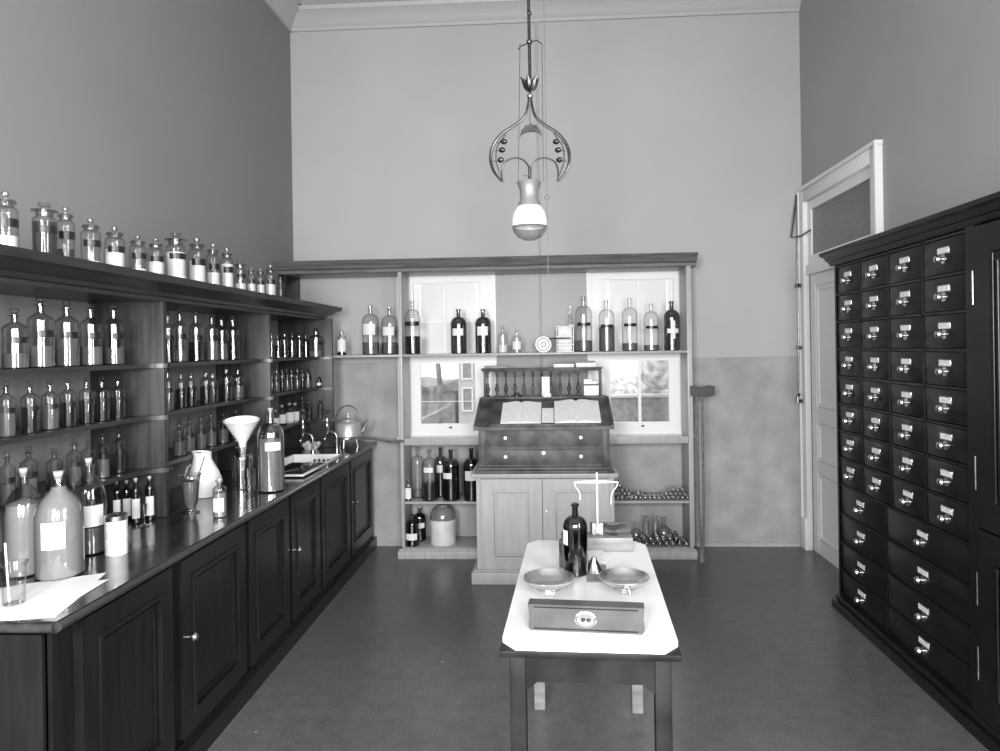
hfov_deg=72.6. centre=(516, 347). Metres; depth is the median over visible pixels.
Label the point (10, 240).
jar
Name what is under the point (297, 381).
bottle
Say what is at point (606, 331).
bottle
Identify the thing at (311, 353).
bottle
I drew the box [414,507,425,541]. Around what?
bottle
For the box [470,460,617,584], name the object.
base cabinet
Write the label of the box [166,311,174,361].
bottle
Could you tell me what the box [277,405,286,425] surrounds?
vial
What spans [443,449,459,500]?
bottle
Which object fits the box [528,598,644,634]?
box
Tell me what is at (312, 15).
trim
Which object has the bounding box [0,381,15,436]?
bottle
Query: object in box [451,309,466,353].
bottle
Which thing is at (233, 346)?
bottle
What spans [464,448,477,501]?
bottle
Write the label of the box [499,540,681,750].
table
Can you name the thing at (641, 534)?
vial
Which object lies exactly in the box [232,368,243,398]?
bottle
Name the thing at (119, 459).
bottle
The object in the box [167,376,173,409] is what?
bottle
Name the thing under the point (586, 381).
folded papers
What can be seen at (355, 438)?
trivet
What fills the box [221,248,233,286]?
jar
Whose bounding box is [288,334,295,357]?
bottle
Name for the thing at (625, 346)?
bottle
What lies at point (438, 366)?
tree
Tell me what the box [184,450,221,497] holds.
jug
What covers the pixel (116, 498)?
medicine bottle
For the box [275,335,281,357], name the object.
bottle
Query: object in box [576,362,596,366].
flat book
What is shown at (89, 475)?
bottle
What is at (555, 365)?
flat book
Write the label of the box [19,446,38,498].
bottle
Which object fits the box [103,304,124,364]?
bottle
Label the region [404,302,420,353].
bottle
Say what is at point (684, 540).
vial
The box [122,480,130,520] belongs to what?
medicine bottle
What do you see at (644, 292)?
window
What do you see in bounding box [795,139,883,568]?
door
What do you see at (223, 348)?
bottle
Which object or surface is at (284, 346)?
bottle
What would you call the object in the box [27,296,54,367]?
bottle
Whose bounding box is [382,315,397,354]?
bottle
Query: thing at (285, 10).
ceiling
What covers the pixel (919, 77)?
wall
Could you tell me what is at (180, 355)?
bottle
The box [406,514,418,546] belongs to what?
bottle
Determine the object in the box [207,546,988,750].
floor
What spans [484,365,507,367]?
flat book
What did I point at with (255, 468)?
glass tumbler
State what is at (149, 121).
wall
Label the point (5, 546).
glass beaker
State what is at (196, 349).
bottle
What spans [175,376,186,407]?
bottle
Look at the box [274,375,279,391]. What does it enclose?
bottle
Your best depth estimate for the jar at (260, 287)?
4.20 m
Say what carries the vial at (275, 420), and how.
on the wall shelf unit at (142, 299)
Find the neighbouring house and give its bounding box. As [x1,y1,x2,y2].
[458,284,475,422]
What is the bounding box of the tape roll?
[535,337,569,351]
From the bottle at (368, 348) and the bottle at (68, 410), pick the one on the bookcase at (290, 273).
the bottle at (368, 348)
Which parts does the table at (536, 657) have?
leg, leg, frame, leg, leg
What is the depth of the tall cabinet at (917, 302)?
3.21 m
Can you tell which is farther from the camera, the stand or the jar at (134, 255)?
the stand
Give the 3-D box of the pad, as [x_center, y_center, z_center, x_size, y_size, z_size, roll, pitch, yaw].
[0.233,0.359,5.129,0.058,0.032,0.028,-1,0,3]
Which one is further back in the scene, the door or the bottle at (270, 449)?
the door
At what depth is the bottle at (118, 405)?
3.04 m
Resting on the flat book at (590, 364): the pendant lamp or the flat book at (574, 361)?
the flat book at (574, 361)
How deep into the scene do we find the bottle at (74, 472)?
2.76 m
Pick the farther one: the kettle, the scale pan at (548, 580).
the kettle
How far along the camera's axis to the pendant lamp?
3.19 m
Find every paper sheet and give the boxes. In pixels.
[0,573,104,620]
[10,579,108,610]
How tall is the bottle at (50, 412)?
0.192 m
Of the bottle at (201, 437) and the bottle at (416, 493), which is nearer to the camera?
the bottle at (201, 437)
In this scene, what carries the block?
on the table at (536, 657)
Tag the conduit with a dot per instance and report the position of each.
(535, 22)
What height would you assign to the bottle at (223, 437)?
0.205 m
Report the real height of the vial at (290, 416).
0.150 m
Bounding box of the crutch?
[690,385,714,561]
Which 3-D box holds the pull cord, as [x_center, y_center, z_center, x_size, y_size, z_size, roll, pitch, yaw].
[0.136,-1.612,3.296,0.026,2.720,0.003,-1,0,3]
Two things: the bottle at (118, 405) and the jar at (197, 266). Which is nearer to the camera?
the bottle at (118, 405)
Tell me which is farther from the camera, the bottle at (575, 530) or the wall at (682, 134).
the wall at (682, 134)
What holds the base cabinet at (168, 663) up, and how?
on the floor
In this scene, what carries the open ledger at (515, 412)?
on the writing desk at (541, 447)
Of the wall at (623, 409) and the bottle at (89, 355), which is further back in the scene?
the wall at (623, 409)
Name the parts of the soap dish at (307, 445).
dish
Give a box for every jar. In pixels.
[0,192,18,246]
[31,202,57,253]
[57,207,74,257]
[80,222,100,261]
[104,230,125,266]
[130,239,146,270]
[147,241,164,273]
[165,233,186,277]
[188,243,205,281]
[207,244,219,284]
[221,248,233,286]
[234,260,245,289]
[247,267,255,290]
[256,268,264,292]
[265,267,275,294]
[430,504,455,545]
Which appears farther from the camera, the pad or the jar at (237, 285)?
the pad
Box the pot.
[104,512,127,556]
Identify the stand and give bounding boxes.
[512,392,521,396]
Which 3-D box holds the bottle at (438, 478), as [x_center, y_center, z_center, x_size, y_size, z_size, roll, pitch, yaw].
[-0.619,1.014,5.560,0.106,0.400,0.107,-1,0,3]
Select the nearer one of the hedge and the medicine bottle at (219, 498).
the medicine bottle at (219, 498)
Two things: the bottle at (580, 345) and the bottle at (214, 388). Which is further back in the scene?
the bottle at (580, 345)
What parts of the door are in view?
transom frame, transom pane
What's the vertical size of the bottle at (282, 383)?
0.176 m
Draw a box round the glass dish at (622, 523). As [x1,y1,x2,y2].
[602,523,625,533]
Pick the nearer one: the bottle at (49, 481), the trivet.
the bottle at (49, 481)
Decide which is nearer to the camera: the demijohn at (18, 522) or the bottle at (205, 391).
the demijohn at (18, 522)
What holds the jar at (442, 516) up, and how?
on the bookcase at (290, 273)
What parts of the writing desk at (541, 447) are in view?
corner post, gallery rail, sloping lid, drawer, drawer, moulding, corner post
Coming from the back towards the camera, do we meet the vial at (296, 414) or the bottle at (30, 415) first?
the vial at (296, 414)
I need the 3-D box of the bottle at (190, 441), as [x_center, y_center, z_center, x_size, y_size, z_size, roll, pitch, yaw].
[-1.759,0.463,3.655,0.059,0.201,0.058,-1,0,3]
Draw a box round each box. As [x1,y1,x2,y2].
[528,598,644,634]
[556,325,573,351]
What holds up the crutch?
on the floor
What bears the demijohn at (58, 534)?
on the countertop
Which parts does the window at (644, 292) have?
whitened pane, sash, sash, sill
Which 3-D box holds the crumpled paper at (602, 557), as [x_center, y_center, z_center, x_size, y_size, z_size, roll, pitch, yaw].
[0.352,0.886,2.893,0.106,0.002,0.179,-1,0,3]
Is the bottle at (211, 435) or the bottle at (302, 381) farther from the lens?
the bottle at (302, 381)
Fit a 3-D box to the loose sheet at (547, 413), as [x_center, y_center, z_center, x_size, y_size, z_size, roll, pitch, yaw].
[0.224,0.484,4.867,0.084,0.083,0.206,-1,0,3]
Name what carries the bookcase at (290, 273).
on the floor
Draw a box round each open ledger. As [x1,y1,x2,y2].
[500,401,540,423]
[554,399,600,422]
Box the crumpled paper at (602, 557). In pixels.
[588,550,611,562]
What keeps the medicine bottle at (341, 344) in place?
on the bookcase at (290, 273)
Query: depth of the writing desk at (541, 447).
4.76 m
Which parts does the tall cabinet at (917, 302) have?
knob, knob, knob, knob, knob, knob, knob, knob, drawer, drawer, drawer, drawer, drawer, drawer, drawer, drawer, knob, knob, knob, knob, drawer, drawer, drawer, drawer, knob, knob, knob, knob, knob, knob, knob, knob, drawer, drawer, drawer, drawer, drawer, drawer, drawer, drawer, knob, knob, knob, knob, knob, knob, knob, knob, drawer, drawer, drawer, drawer, drawer, drawer, drawer, drawer, cornice, knob, knob, knob, knob, drawer, drawer, drawer, drawer, knob, knob, knob, knob, knob, knob, knob, knob, drawer, drawer, drawer, drawer, drawer, drawer, drawer, drawer, door, door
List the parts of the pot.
lid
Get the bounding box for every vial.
[272,410,279,427]
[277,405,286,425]
[284,403,294,423]
[290,403,299,421]
[640,533,646,540]
[646,533,652,541]
[654,533,659,541]
[660,533,665,540]
[662,539,668,546]
[667,533,672,540]
[677,539,682,546]
[682,538,688,546]
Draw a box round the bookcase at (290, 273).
[273,252,697,559]
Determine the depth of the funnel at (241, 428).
3.80 m
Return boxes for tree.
[435,364,443,422]
[641,360,667,389]
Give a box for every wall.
[0,0,293,551]
[290,12,801,545]
[611,397,668,421]
[799,0,999,547]
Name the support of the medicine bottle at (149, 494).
on the countertop
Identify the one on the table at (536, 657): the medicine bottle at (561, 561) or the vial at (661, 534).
the medicine bottle at (561, 561)
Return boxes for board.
[285,462,325,476]
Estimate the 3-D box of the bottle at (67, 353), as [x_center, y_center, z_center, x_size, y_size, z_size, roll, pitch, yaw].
[-1.814,-0.058,2.745,0.085,0.268,0.084,-1,0,3]
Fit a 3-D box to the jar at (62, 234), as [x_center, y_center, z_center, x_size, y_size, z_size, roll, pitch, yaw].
[-1.676,-0.416,2.529,0.060,0.212,0.060,-1,0,3]
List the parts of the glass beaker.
stirring rod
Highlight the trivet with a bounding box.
[335,437,358,447]
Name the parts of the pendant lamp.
arm, stem, globe, globe, rod, arm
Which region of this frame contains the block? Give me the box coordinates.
[587,565,605,582]
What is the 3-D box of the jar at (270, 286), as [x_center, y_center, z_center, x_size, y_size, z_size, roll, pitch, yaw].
[-1.580,-0.421,4.367,0.067,0.218,0.067,-1,0,3]
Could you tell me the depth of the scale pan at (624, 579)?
2.56 m
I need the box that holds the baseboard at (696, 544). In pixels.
[694,543,800,546]
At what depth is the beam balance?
3.01 m
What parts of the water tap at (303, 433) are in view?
spout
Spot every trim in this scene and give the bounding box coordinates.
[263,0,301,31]
[291,0,800,31]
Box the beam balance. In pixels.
[574,472,632,551]
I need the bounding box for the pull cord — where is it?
[544,29,549,294]
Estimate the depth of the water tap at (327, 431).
5.24 m
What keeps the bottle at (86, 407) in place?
on the wall shelf unit at (142, 299)
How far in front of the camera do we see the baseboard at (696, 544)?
5.54 m
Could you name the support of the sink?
in the countertop
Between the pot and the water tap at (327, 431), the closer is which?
the pot
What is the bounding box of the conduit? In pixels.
[535,22,541,367]
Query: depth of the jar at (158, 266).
3.08 m
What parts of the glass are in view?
glass, stirring rod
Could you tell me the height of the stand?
0.034 m
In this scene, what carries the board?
on the countertop
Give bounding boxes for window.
[396,275,496,439]
[586,271,694,437]
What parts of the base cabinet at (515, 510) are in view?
door, door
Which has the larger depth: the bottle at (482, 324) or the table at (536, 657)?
the bottle at (482, 324)
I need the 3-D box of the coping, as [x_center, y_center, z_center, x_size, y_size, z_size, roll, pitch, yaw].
[2.431,0.693,9.887,2.600,0.039,0.280,-1,0,3]
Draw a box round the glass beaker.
[0,543,28,605]
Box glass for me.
[179,456,204,512]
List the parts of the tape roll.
arm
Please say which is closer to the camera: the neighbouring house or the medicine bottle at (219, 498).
the medicine bottle at (219, 498)
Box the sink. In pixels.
[284,454,342,464]
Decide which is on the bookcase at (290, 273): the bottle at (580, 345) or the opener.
the bottle at (580, 345)
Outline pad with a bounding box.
[543,393,550,396]
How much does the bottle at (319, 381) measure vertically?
0.091 m
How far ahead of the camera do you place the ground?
38.64 m
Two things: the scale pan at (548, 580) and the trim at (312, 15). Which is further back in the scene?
the trim at (312, 15)
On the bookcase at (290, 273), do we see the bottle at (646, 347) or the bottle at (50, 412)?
the bottle at (646, 347)
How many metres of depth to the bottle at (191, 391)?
3.66 m
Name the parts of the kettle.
handle, lid, spout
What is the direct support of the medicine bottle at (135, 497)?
on the countertop
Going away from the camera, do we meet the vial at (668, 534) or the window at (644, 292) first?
the vial at (668, 534)
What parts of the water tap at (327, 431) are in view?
spout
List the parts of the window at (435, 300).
sill, sash, whitened pane, sash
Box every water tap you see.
[298,412,315,451]
[322,410,339,449]
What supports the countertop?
on the base cabinet at (168, 663)
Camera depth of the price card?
5.16 m
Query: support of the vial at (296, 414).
on the wall shelf unit at (142, 299)
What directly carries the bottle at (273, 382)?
on the wall shelf unit at (142, 299)
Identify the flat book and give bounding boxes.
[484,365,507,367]
[554,364,573,367]
[574,361,594,362]
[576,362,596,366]
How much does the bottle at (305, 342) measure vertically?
0.180 m
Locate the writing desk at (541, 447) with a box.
[473,367,614,473]
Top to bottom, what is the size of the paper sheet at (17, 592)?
0.002 m
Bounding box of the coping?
[611,393,667,397]
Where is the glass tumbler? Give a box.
[241,468,255,495]
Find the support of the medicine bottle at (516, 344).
on the bookcase at (290, 273)
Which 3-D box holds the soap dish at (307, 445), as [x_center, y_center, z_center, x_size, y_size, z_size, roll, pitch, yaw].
[-1.603,0.762,5.318,0.157,0.064,0.090,-1,0,3]
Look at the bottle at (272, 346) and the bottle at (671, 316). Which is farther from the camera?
the bottle at (671, 316)
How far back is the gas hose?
5.41 m
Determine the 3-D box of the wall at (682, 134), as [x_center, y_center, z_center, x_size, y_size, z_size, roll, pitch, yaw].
[0.229,-0.663,5.745,4.215,4.620,0.220,-1,0,3]
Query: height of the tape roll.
0.124 m
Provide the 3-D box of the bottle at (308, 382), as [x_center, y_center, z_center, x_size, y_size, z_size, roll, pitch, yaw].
[-1.639,0.231,5.347,0.050,0.171,0.049,-1,0,3]
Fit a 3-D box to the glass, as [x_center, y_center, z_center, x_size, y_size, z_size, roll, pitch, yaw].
[-1.566,0.659,3.271,0.106,0.268,0.099,-1,0,44]
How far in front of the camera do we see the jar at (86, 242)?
2.65 m
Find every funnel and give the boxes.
[223,415,259,460]
[588,557,602,573]
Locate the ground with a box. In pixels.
[442,376,637,380]
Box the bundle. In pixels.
[584,385,598,395]
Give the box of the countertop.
[0,441,376,632]
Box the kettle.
[335,405,367,437]
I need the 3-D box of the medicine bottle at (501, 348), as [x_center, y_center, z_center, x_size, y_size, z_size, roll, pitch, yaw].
[-0.108,-0.064,5.433,0.080,0.215,0.080,-1,0,3]
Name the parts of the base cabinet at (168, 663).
panel, panel, knob, door, door, knob, door, door, door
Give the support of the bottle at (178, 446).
on the wall shelf unit at (142, 299)
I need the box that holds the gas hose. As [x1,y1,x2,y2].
[358,436,403,442]
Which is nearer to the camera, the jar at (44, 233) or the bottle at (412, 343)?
the jar at (44, 233)
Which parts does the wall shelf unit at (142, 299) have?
shelf, shelf, shelf, cornice, shelf, shelf, shelf, shelf, shelf, shelf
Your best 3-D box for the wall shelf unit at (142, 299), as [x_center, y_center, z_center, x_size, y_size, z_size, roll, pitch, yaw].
[-1.716,0.242,3.682,0.520,1.103,3.453,-1,0,3]
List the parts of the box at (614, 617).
oval plate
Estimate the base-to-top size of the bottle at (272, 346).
0.183 m
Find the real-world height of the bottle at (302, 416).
0.207 m
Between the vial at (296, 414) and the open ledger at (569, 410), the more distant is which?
the vial at (296, 414)
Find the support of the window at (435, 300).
in the wall at (682, 134)
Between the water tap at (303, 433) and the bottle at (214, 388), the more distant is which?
the water tap at (303, 433)
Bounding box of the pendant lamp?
[489,0,570,240]
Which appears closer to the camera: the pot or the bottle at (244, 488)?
the pot
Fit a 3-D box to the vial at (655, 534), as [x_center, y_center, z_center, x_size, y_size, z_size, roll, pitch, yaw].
[1.105,1.491,5.352,0.040,0.039,0.122,-1,0,8]
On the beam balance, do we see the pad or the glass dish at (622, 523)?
the glass dish at (622, 523)
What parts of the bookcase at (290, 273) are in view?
panel, shelf, panel, cornice, shelf, rail, shelf, shelf, panel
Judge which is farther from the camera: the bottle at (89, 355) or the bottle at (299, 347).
the bottle at (299, 347)
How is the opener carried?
attached to the door
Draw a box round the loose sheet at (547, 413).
[542,408,553,422]
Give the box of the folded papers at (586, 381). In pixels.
[584,379,596,383]
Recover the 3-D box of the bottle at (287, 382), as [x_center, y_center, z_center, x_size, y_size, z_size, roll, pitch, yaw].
[-1.691,0.232,5.015,0.046,0.169,0.045,-1,0,3]
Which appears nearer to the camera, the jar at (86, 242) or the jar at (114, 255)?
the jar at (86, 242)
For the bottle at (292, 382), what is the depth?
5.08 m
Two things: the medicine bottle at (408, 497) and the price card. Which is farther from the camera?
the medicine bottle at (408, 497)
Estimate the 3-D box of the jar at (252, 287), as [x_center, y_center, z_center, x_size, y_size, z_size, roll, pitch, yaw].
[-1.594,-0.398,4.090,0.051,0.173,0.051,-1,0,3]
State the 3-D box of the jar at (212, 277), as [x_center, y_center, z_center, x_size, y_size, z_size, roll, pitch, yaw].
[-1.619,-0.432,3.630,0.069,0.241,0.069,-1,0,3]
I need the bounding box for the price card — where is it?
[542,377,549,395]
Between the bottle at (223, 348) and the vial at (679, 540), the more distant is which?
the vial at (679, 540)
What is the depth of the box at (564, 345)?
5.41 m
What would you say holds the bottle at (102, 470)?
on the wall shelf unit at (142, 299)
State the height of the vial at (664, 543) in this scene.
0.039 m
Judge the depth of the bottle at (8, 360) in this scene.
2.45 m
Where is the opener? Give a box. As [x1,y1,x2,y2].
[791,194,810,402]
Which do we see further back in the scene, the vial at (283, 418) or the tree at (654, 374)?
the tree at (654, 374)
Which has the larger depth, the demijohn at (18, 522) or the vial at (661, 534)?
the vial at (661, 534)
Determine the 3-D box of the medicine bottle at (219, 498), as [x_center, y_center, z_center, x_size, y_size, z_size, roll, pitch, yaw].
[-1.387,0.700,3.179,0.060,0.180,0.061,-1,0,3]
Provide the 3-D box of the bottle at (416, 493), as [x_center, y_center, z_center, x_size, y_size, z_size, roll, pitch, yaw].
[-0.806,1.014,5.551,0.113,0.404,0.113,-1,0,3]
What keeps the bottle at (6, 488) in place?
on the wall shelf unit at (142, 299)
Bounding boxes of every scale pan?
[523,568,573,592]
[598,567,649,594]
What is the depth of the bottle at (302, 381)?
5.31 m
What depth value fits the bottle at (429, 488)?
5.37 m
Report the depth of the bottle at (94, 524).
2.60 m
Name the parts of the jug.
handle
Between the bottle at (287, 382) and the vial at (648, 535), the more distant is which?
the vial at (648, 535)
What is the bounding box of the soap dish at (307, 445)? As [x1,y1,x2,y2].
[301,441,320,449]
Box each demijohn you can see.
[2,467,41,578]
[33,470,84,581]
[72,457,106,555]
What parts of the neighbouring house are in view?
pane, pane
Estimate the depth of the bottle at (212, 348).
3.89 m
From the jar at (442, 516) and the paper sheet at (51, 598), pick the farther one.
the jar at (442, 516)
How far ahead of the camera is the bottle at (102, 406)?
2.93 m
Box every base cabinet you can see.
[0,448,376,750]
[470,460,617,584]
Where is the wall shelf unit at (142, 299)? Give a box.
[0,244,341,517]
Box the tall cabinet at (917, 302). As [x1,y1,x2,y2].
[819,191,999,750]
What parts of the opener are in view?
rod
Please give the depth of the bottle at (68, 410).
2.73 m
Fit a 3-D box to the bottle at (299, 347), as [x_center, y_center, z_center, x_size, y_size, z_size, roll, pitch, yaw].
[-1.681,-0.023,5.274,0.052,0.195,0.052,-1,0,3]
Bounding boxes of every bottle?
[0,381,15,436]
[0,451,15,506]
[1,308,28,368]
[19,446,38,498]
[20,381,39,433]
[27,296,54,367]
[40,380,59,429]
[46,448,62,492]
[55,300,79,366]
[59,378,76,426]
[66,439,81,486]
[78,377,94,423]
[79,303,102,365]
[81,437,94,482]
[95,377,109,420]
[95,433,109,478]
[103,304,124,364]
[110,376,125,418]
[112,428,125,473]
[112,482,120,511]
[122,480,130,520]
[131,478,140,523]
[145,476,154,520]
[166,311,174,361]
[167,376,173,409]
[173,315,186,360]
[173,420,185,455]
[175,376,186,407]
[185,370,196,406]
[185,415,194,452]
[188,311,203,360]
[195,417,206,448]
[200,370,211,403]
[205,313,218,359]
[205,415,216,446]
[207,374,218,402]
[213,478,226,517]
[217,410,228,442]
[218,317,227,359]
[220,370,231,400]
[226,315,239,358]
[231,446,252,489]
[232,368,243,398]
[257,408,284,492]
[271,335,274,357]
[272,380,274,392]
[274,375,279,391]
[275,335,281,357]
[280,379,284,390]
[282,344,287,356]
[285,369,289,390]
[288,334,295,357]
[290,378,294,389]
[294,378,299,388]
[296,335,302,356]
[298,396,306,419]
[299,373,305,387]
[303,336,308,356]
[306,368,310,387]
[309,335,322,356]
[316,377,321,387]
[337,331,345,354]
[362,308,378,354]
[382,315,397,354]
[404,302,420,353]
[405,480,411,500]
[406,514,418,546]
[411,457,424,497]
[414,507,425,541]
[422,458,437,500]
[434,447,446,496]
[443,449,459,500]
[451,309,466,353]
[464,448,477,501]
[475,309,490,352]
[498,328,507,352]
[512,335,520,351]
[559,531,563,567]
[563,502,587,577]
[568,310,572,350]
[575,304,591,351]
[599,311,614,350]
[622,307,637,350]
[644,311,658,350]
[664,301,679,350]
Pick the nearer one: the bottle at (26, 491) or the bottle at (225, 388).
the bottle at (26, 491)
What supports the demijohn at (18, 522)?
on the countertop
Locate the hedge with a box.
[610,374,667,393]
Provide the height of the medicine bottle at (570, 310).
0.372 m
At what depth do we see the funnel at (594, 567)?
2.69 m
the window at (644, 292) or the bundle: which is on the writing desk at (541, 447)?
the bundle
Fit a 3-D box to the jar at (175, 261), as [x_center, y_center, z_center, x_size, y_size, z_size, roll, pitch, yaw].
[-1.638,-0.431,3.272,0.098,0.240,0.098,-1,0,3]
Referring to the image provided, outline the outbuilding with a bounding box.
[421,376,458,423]

